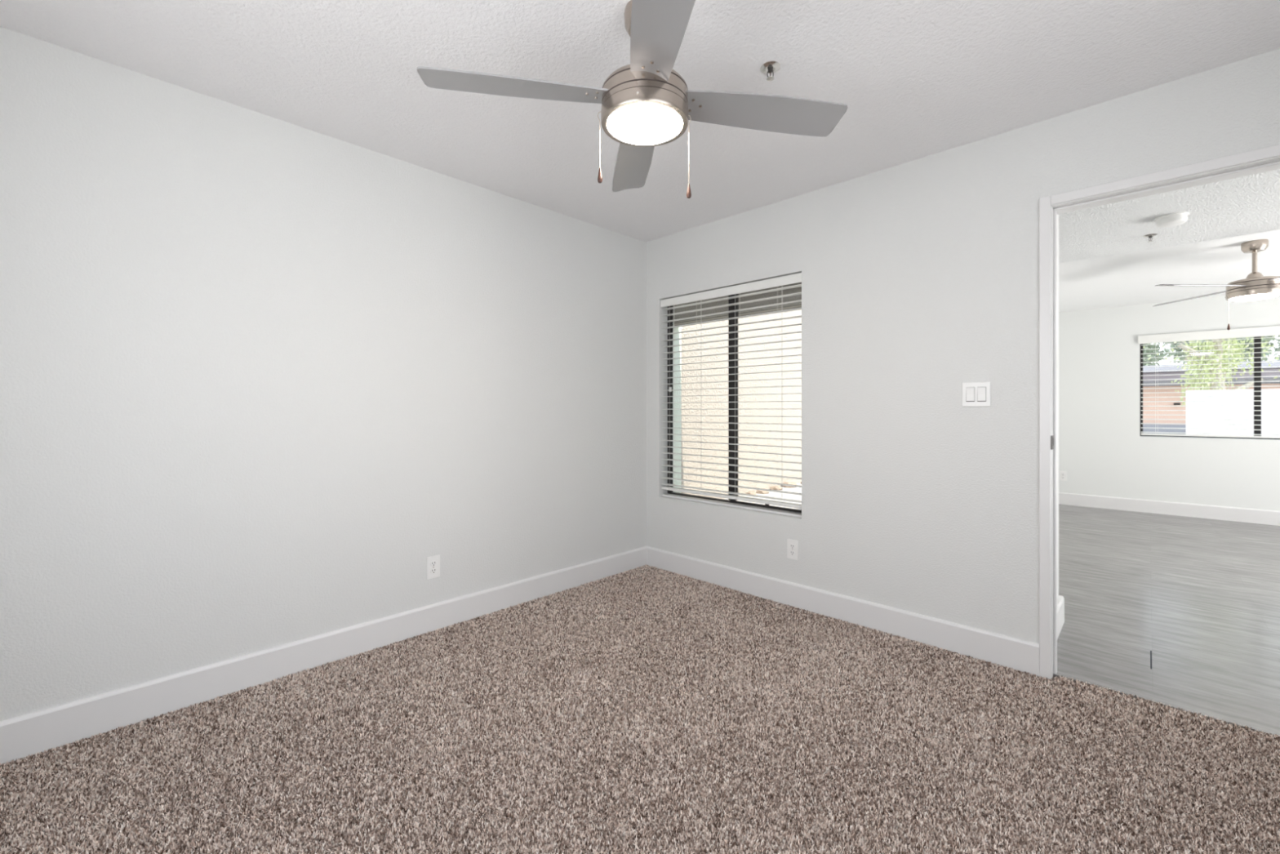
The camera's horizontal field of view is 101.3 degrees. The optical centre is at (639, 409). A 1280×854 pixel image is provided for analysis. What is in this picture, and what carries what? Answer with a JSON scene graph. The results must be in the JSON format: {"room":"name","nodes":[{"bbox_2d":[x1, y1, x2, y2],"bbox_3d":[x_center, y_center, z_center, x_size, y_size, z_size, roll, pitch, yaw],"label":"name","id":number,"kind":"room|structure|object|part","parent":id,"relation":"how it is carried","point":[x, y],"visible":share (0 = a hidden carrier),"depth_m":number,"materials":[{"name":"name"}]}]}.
{"room":"empty bedroom","nodes":[
{"label":"empty bedroom","id":0,"kind":"room"},
{"bbox_2d":[0,26,646,720],"bbox_3d":[-1.310,-0.085,2.699,0.150,2.500,3.750,0,0,44],"label":"wall","id":1,"kind":"structure","parent":0,"point":[258,371],"depth_m":2.26,"materials":[{"name":"white paint"}]},
{"bbox_2d":[0,546,647,764],"bbox_3d":[-1.198,1.106,2.695,0.015,0.140,3.600,0,0,44],"label":"baseboard","id":2,"kind":"structure","parent":1,"relation":"attached to","point":[22,735],"depth_m":2.25,"materials":[{"name":"white"}]},
{"bbox_2d":[426,555,439,579],"bbox_3d":[-1.102,0.839,2.799,0.009,0.117,0.072,0,0,44],"label":"wall outlet","id":3,"kind":"object","parent":1,"relation":"attached to","point":[433,562],"visible":1,"depth_m":2.80,"materials":[{"name":"white plastic"}]},
{"bbox_2d":[430,560,436,566],"bbox_3d":[-1.100,0.820,2.797,0.003,0.029,0.034,0,0,44],"label":"receptacle","id":4,"kind":"object","parent":3,"relation":"attached to","point":[433,563],"depth_m":2.79,"materials":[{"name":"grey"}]},
{"bbox_2d":[430,568,436,573],"bbox_3d":[-1.100,0.859,2.797,0.003,0.029,0.034,0,0,44],"label":"receptacle","id":5,"kind":"object","parent":3,"relation":"attached to","point":[433,571],"depth_m":2.79,"materials":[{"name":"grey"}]},
{"bbox_2d":[0,0,1279,242],"bbox_3d":[0.088,-1.305,1.448,3.600,0.060,3.600,0,0,44],"label":"ceiling","id":6,"kind":"structure","parent":0,"point":[916,79],"depth_m":1.95,"materials":[{"name":"white paint"}]},
{"bbox_2d":[417,0,847,198],"bbox_3d":[0.015,-0.980,1.680,1.008,0.591,1.074,0,0,37],"label":"ceiling fan","id":7,"kind":"object","parent":6,"relation":"hanging from","point":[646,104],"visible":1,"depth_m":1.63,"materials":[{"name":"grey wood"}]},
{"bbox_3d":[-0.378,-0.992,1.609,0.562,0.012,0.153,0,12,-10],"label":"blade","id":8,"kind":"part","parent":7,"relation":"part of","materials":[{"name":"grey wood"}]},
{"bbox_3d":[-0.128,-0.749,1.680,0.016,0.048,0.016,0,0,44],"label":"pull knob","id":9,"kind":"part","parent":7,"relation":"part of","materials":[{"name":"brown wood"}]},
{"bbox_3d":[-0.025,-0.992,2.077,0.153,0.012,0.562,-12,1,-6],"label":"blade","id":10,"kind":"part","parent":7,"relation":"part of","materials":[{"name":"grey wood"}]},
{"bbox_3d":[0.015,-0.907,1.680,0.241,0.032,0.241,0,0,44],"label":"light globe","id":11,"kind":"part","parent":7,"relation":"part of","materials":[{"name":"white glass"}]},
{"bbox_3d":[0.056,-0.992,1.283,0.153,0.012,0.562,12,-1,-6],"label":"blade","id":12,"kind":"part","parent":7,"relation":"part of","materials":[{"name":"grey wood"}]},
{"bbox_3d":[0.158,-0.708,1.700,0.016,0.048,0.016,0,0,44],"label":"pull knob","id":13,"kind":"part","parent":7,"relation":"part of","materials":[{"name":"brown wood"}]},
{"bbox_3d":[0.159,-0.843,1.700,0.014,0.226,0.002,0,0,-8],"label":"pull chain","id":14,"kind":"part","parent":7,"relation":"part of","materials":[{"name":"beige"}]},
{"bbox_3d":[0.408,-0.992,1.751,0.562,0.012,0.153,0,-12,-10],"label":"blade","id":15,"kind":"part","parent":7,"relation":"part of","materials":[{"name":"grey wood"}]},
{"bbox_2d":[760,61,780,81],"bbox_3d":[0.485,-1.253,1.954,0.074,0.044,0.074,0,0,0],"label":"sprinkler","id":16,"kind":"object","parent":6,"relation":"attached to","point":[770,67],"visible":1,"depth_m":1.95,"materials":[{"name":"silver metal"}]},
{"bbox_2d":[0,503,1279,853],"bbox_3d":[2.998,1.225,2.366,6.800,0.120,9.270,0,0,44],"label":"floor","id":17,"kind":"structure","parent":0,"point":[1180,611],"depth_m":2.36,"materials":[{"name":"brown carpet"}]},
{"bbox_2d":[0,564,1279,853],"bbox_3d":[0.089,1.167,1.619,3.336,0.021,3.437,0,0,44],"label":"carpet","id":18,"kind":"structure","parent":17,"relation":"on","point":[42,788],"depth_m":1.79,"materials":[{"name":"brown carpet"}]},
{"bbox_2d":[646,48,1279,643],"bbox_3d":[2.429,-0.085,1.779,6.800,2.500,0.135,0,0,44],"label":"wall","id":19,"kind":"structure","parent":0,"point":[920,277],"depth_m":2.64,"materials":[{"name":"white paint"}]},
{"bbox_2d":[662,493,801,517],"bbox_3d":[0.595,0.640,3.554,1.135,0.014,0.060,0,0,44],"label":"trim","id":20,"kind":"structure","parent":19,"relation":"attached to","point":[710,501],"depth_m":3.49,"materials":[{"name":"white"}]},
{"bbox_2d":[667,293,801,513],"bbox_3d":[0.623,-0.095,3.582,1.136,1.456,0.052,0,0,44],"label":"window","id":21,"kind":"structure","parent":19,"relation":"in","point":[731,349],"depth_m":3.57,"materials":[{"name":"brown metal"}]},
{"bbox_3d":[0.628,-0.095,3.588,1.136,1.456,0.035,0,0,44],"label":"frame","id":22,"kind":"part","parent":21,"relation":"part of","materials":[{"name":"brown metal"}]},
{"bbox_2d":[660,272,801,508],"bbox_3d":[0.578,-0.113,3.536,1.130,1.409,0.057,0,0,44],"label":"window blind","id":23,"kind":"object","parent":21,"relation":"attached to","point":[797,277],"visible":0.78,"depth_m":3.47,"materials":[{"name":"white plastic"}]},
{"bbox_3d":[0.242,-0.098,3.863,0.020,1.360,0.055,0,0,44],"label":"ladder cord","id":24,"kind":"part","parent":23,"relation":"part of","materials":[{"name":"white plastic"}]},
{"bbox_3d":[0.579,0.582,3.537,1.120,0.020,0.050,0,0,44],"label":"rail","id":25,"kind":"part","parent":23,"relation":"part of","materials":[{"name":"white plastic"}]},
{"bbox_3d":[0.651,-0.098,3.466,0.020,1.360,0.055,0,0,44],"label":"ladder cord","id":26,"kind":"part","parent":23,"relation":"part of","materials":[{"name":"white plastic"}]},
{"bbox_3d":[0.874,-0.098,3.250,0.020,1.360,0.055,0,0,44],"label":"ladder cord","id":27,"kind":"part","parent":23,"relation":"part of","materials":[{"name":"white fabric"}]},
{"bbox_3d":[0.635,-0.093,3.575,0.055,1.412,0.034,0,0,44],"label":"meeting rail","id":28,"kind":"part","parent":21,"relation":"part of","materials":[{"name":"brown metal"}]},
{"bbox_3d":[0.809,0.622,3.382,0.542,0.018,0.012,0,0,44],"label":"sash rail","id":29,"kind":"part","parent":21,"relation":"part of","materials":[{"name":"brown metal"}]},
{"bbox_2d":[786,538,798,559],"bbox_3d":[0.915,0.838,3.147,0.072,0.117,0.009,0,0,44],"label":"wall outlet","id":30,"kind":"object","parent":19,"relation":"attached to","point":[792,544],"visible":1,"depth_m":3.14,"materials":[{"name":"white plastic"}]},
{"bbox_2d":[790,543,795,548],"bbox_3d":[0.914,0.819,3.145,0.034,0.029,0.003,0,0,44],"label":"receptacle","id":31,"kind":"object","parent":30,"relation":"attached to","point":[792,545],"depth_m":3.14,"materials":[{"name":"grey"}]},
{"bbox_2d":[790,550,795,555],"bbox_3d":[0.914,0.858,3.145,0.034,0.029,0.003,0,0,44],"label":"receptacle","id":32,"kind":"object","parent":30,"relation":"attached to","point":[792,552],"depth_m":3.14,"materials":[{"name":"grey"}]},
{"bbox_2d":[646,546,1039,676],"bbox_3d":[0.910,1.106,3.148,2.382,0.140,0.015,0,0,44],"label":"baseboard","id":33,"kind":"structure","parent":19,"relation":"attached to","point":[1022,655],"depth_m":2.83,"materials":[{"name":"white"}]},
{"bbox_2d":[962,382,990,406],"bbox_3d":[1.593,-0.073,2.488,0.115,0.115,0.012,0,0,44],"label":"light switch","id":34,"kind":"object","parent":19,"relation":"attached to","point":[974,393],"visible":1,"depth_m":2.49,"materials":[{"name":"white plastic"}]},
{"bbox_2d":[1039,144,1279,679],"bbox_3d":[2.128,0.121,2.071,0.866,2.109,0.162,0,0,44],"label":"trim","id":35,"kind":"structure","parent":19,"relation":"attached to","point":[1268,158],"depth_m":2.29,"materials":[{"name":"white wood"}]},
{"bbox_3d":[1.780,0.121,2.305,0.040,2.109,0.014,0,0,44],"label":"casing","id":36,"kind":"part","parent":35,"relation":"part of","materials":[{"name":"white wood"}]},
{"bbox_3d":[1.807,0.143,2.301,0.006,0.060,0.038,0,0,44],"label":"strike plate","id":37,"kind":"part","parent":35,"relation":"part of","materials":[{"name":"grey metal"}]},
{"bbox_3d":[2.076,-0.913,2.018,0.786,0.040,0.014,0,0,44],"label":"casing","id":38,"kind":"part","parent":35,"relation":"part of","materials":[{"name":"white wood"}]},
{"bbox_2d":[1057,213,1058,598],"bbox_3d":[2.040,0.000,2.700,0.118,2.330,0.644,0,0,44],"label":"wall","id":39,"kind":"structure","parent":0,"point":[1058,214],"depth_m":2.85,"materials":[{"name":"white paint"}]},
{"bbox_2d":[1057,595,1064,639],"bbox_3d":[2.101,1.095,2.662,0.023,0.140,0.645,0,0,44],"label":"baseboard","id":40,"kind":"structure","parent":39,"relation":"attached to","point":[1060,600],"depth_m":2.78,"materials":[{"name":"white"}]},
{"bbox_2d":[1058,295,1279,511],"bbox_3d":[6.724,-0.085,5.111,5.270,2.500,0.150,0,0,44],"label":"wall","id":41,"kind":"structure","parent":0,"point":[1103,451],"depth_m":6.03,"materials":[{"name":"white paint"}]},
{"bbox_2d":[1059,471,1066,480],"bbox_3d":[5.212,0.815,6.467,0.072,0.117,0.009,0,0,44],"label":"wall outlet","id":42,"kind":"object","parent":41,"relation":"attached to","point":[1063,474],"visible":1,"depth_m":6.46,"materials":[{"name":"white plastic"}]},
{"bbox_2d":[1058,492,1279,525],"bbox_3d":[6.656,1.093,5.062,5.000,0.145,0.015,0,0,44],"label":"baseboard","id":43,"kind":"structure","parent":41,"relation":"attached to","point":[1186,509],"depth_m":5.79,"materials":[{"name":"white"}]},
{"bbox_2d":[1140,336,1279,439],"bbox_3d":[6.412,-0.268,5.463,1.748,1.141,0.039,0,0,44],"label":"window","id":44,"kind":"structure","parent":41,"relation":"in","point":[1255,340],"depth_m":5.45,"materials":[{"name":"brown metal"}]},
{"bbox_2d":[1137,325,1279,438],"bbox_3d":[6.341,-0.277,5.388,1.778,1.132,0.075,0,0,44],"label":"window blind","id":45,"kind":"object","parent":44,"relation":"attached to","point":[1264,331],"visible":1,"depth_m":5.61,"materials":[{"name":"white plastic"}]},
{"bbox_3d":[5.818,-0.243,5.908,0.020,1.044,0.056,0,0,44],"label":"ladder cord","id":46,"kind":"part","parent":45,"relation":"part of","materials":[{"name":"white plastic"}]},
{"bbox_3d":[6.347,0.279,5.396,1.732,0.020,0.050,0,0,44],"label":"rail","id":47,"kind":"part","parent":45,"relation":"part of","materials":[{"name":"white plastic"}]},
{"bbox_3d":[6.213,-0.243,5.526,0.020,1.044,0.056,0,0,44],"label":"ladder cord","id":48,"kind":"part","parent":45,"relation":"part of","materials":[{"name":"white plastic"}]},
{"bbox_3d":[6.417,-0.266,5.455,0.048,1.097,0.034,0,0,44],"label":"meeting rail","id":49,"kind":"part","parent":44,"relation":"part of","materials":[{"name":"brown metal"}]},
{"bbox_2d":[1058,168,1279,263],"bbox_3d":[3.810,-1.250,2.126,5.000,0.170,2.285,0,0,44],"label":"ceiling","id":50,"kind":"structure","parent":0,"point":[1246,205],"depth_m":3.19,"materials":[{"name":"white paint"}]},
{"bbox_2d":[1142,233,1158,242],"bbox_3d":[3.407,-1.143,3.503,0.074,0.044,0.074,0,0,0],"label":"sprinkler","id":51,"kind":"object","parent":50,"relation":"attached to","point":[1151,235],"visible":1,"depth_m":3.50,"materials":[{"name":"silver metal"}]},
{"bbox_2d":[1153,212,1189,227],"bbox_3d":[3.203,-1.138,3.163,0.152,0.054,0.152,0,0,0],"label":"smoke detector","id":52,"kind":"object","parent":50,"relation":"attached to","point":[1171,220],"visible":1,"depth_m":3.13,"materials":[{"name":"white plastic"}]},
{"bbox_2d":[1058,229,1279,312],"bbox_3d":[5.633,-1.270,4.007,5.000,0.130,2.954,0,0,44],"label":"ceiling","id":53,"kind":"structure","parent":0,"point":[1131,278],"depth_m":4.60,"materials":[{"name":"white paint"}]},
{"bbox_2d":[1152,239,1279,329],"bbox_3d":[4.416,-0.892,3.771,1.048,0.626,1.054,0,0,44],"label":"ceiling fan","id":54,"kind":"object","parent":53,"relation":"hanging from","point":[1255,286],"visible":1,"depth_m":3.73,"materials":[{"name":"silver metal"}]},
{"bbox_3d":[4.408,-0.892,4.170,0.153,0.012,0.562,-12,0,-1],"label":"blade","id":55,"kind":"part","parent":54,"relation":"part of","materials":[{"name":"grey wood"}]},
{"bbox_3d":[4.017,-0.892,3.760,0.562,0.012,0.153,0,12,-1],"label":"blade","id":56,"kind":"part","parent":54,"relation":"part of","materials":[{"name":"grey wood"}]},
{"bbox_3d":[4.416,-0.807,3.771,0.241,0.032,0.241,0,0,44],"label":"light globe","id":57,"kind":"part","parent":54,"relation":"part of","materials":[{"name":"white glass"}]},
{"bbox_3d":[4.424,-0.892,3.372,0.153,0.012,0.562,12,0,-1],"label":"blade","id":58,"kind":"part","parent":54,"relation":"part of","materials":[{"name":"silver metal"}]},
{"label":"outside","id":59,"kind":"structure","parent":0,"visible":0},
{"bbox_2d":[716,482,801,513],"bbox_3d":[14.740,1.375,17.711,30.000,0.180,39.850,0,0,44],"label":"ground","id":60,"kind":"structure","parent":59,"point":[785,495],"depth_m":7.83,"materials":[{"name":"grey concrete"}]},
{"bbox_2d":[672,321,681,495],"bbox_3d":[-0.370,0.075,6.189,0.340,2.420,2.270,0,0,44],"label":"wall return","id":61,"kind":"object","parent":60,"relation":"on","point":[677,367],"visible":0.02,"depth_m":6.83,"materials":[{"name":"white paint"}]},
{"bbox_2d":[672,282,801,325],"bbox_3d":[0.734,-1.137,5.080,3.270,0.115,2.225,0,0,44],"label":"roof","id":62,"kind":"structure","parent":61,"relation":"attached to","point":[797,297],"depth_m":5.69,"materials":[{"name":"grey"}]},
{"bbox_2d":[681,309,801,500],"bbox_3d":[4.442,-0.575,11.169,0.320,3.720,11.580,0,0,44],"label":"wall","id":63,"kind":"structure","parent":60,"relation":"on","point":[695,400],"depth_m":8.02,"materials":[{"name":"beige paint"}]},
{"bbox_2d":[746,490,755,494],"bbox_3d":[1.677,1.265,7.909,0.155,0.086,0.152,0,0,44],"label":"rock","id":64,"kind":"object","parent":60,"relation":"on","point":[752,492],"visible":0.6,"depth_m":7.86,"materials":[{"name":"beige stone"}]},
{"bbox_2d":[755,488,768,493],"bbox_3d":[1.900,1.264,8.106,0.194,0.110,0.193,0,0,44],"label":"rock","id":65,"kind":"object","parent":60,"relation":"on","point":[759,491],"visible":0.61,"depth_m":8.04,"materials":[{"name":"beige stone"}]},
{"bbox_2d":[769,484,782,490],"bbox_3d":[2.200,1.270,8.467,0.194,0.107,0.175,0,0,44],"label":"rock","id":66,"kind":"object","parent":60,"relation":"on","point":[772,487],"visible":0.72,"depth_m":8.41,"materials":[{"name":"beige stone"}]},
{"bbox_2d":[782,481,796,487],"bbox_3d":[2.497,1.268,8.773,0.231,0.127,0.239,0,0,-14],"label":"rock","id":67,"kind":"object","parent":60,"relation":"on","point":[785,482],"visible":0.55,"depth_m":8.70,"materials":[{"name":"beige stone"}]},
{"bbox_2d":[1142,342,1180,365],"bbox_3d":[17.741,-1.650,19.532,3.249,5.879,3.150,0,0,-14],"label":"tree","id":68,"kind":"object","parent":60,"relation":"on","point":[1146,350],"visible":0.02,"depth_m":18.59,"materials":[{"name":"green plant"}]},
{"bbox_2d":[1142,335,1279,407],"bbox_3d":[9.810,-0.716,8.880,2.269,4.015,2.205,0,0,14],"label":"tree","id":69,"kind":"object","parent":60,"relation":"on","point":[1220,342],"visible":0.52,"depth_m":8.88,"materials":[{"name":"green plant"}]},
{"bbox_2d":[1142,377,1279,434],"bbox_3d":[11.480,0.355,11.331,3.600,1.860,2.950,0,0,44],"label":"outbuilding","id":70,"kind":"structure","parent":60,"relation":"on","point":[1272,383],"depth_m":10.48,"materials":[{"name":"beige paint"}]},
{"bbox_2d":[1142,360,1279,381],"bbox_3d":[17.065,0.010,12.567,12.500,2.550,4.200,0,0,44],"label":"house","id":71,"kind":"structure","parent":60,"relation":"on","point":[1173,366],"depth_m":13.44,"materials":[{"name":"grey"}]},
{"bbox_2d":[1162,335,1279,364],"bbox_3d":[23.131,-2.094,20.924,3.987,6.766,3.691,0,0,16],"label":"tree","id":72,"kind":"object","parent":60,"relation":"on","point":[1171,345],"visible":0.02,"depth_m":20.29,"materials":[{"name":"green plant"}]},
{"bbox_2d":[1186,388,1279,436],"bbox_3d":[10.931,0.490,6.117,6.330,1.590,0.200,0,0,44],"label":"wall","id":73,"kind":"structure","parent":60,"relation":"on","point":[1270,393],"depth_m":7.95,"materials":[{"name":"white paint"}]},
{"bbox_2d":[1265,335,1279,359],"bbox_3d":[21.453,-1.601,16.040,3.270,5.780,3.198,0,0,41],"label":"tree","id":74,"kind":"object","parent":60,"relation":"on","point":[1278,348],"visible":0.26,"depth_m":17.19,"materials":[{"name":"green plant"}]}
]}

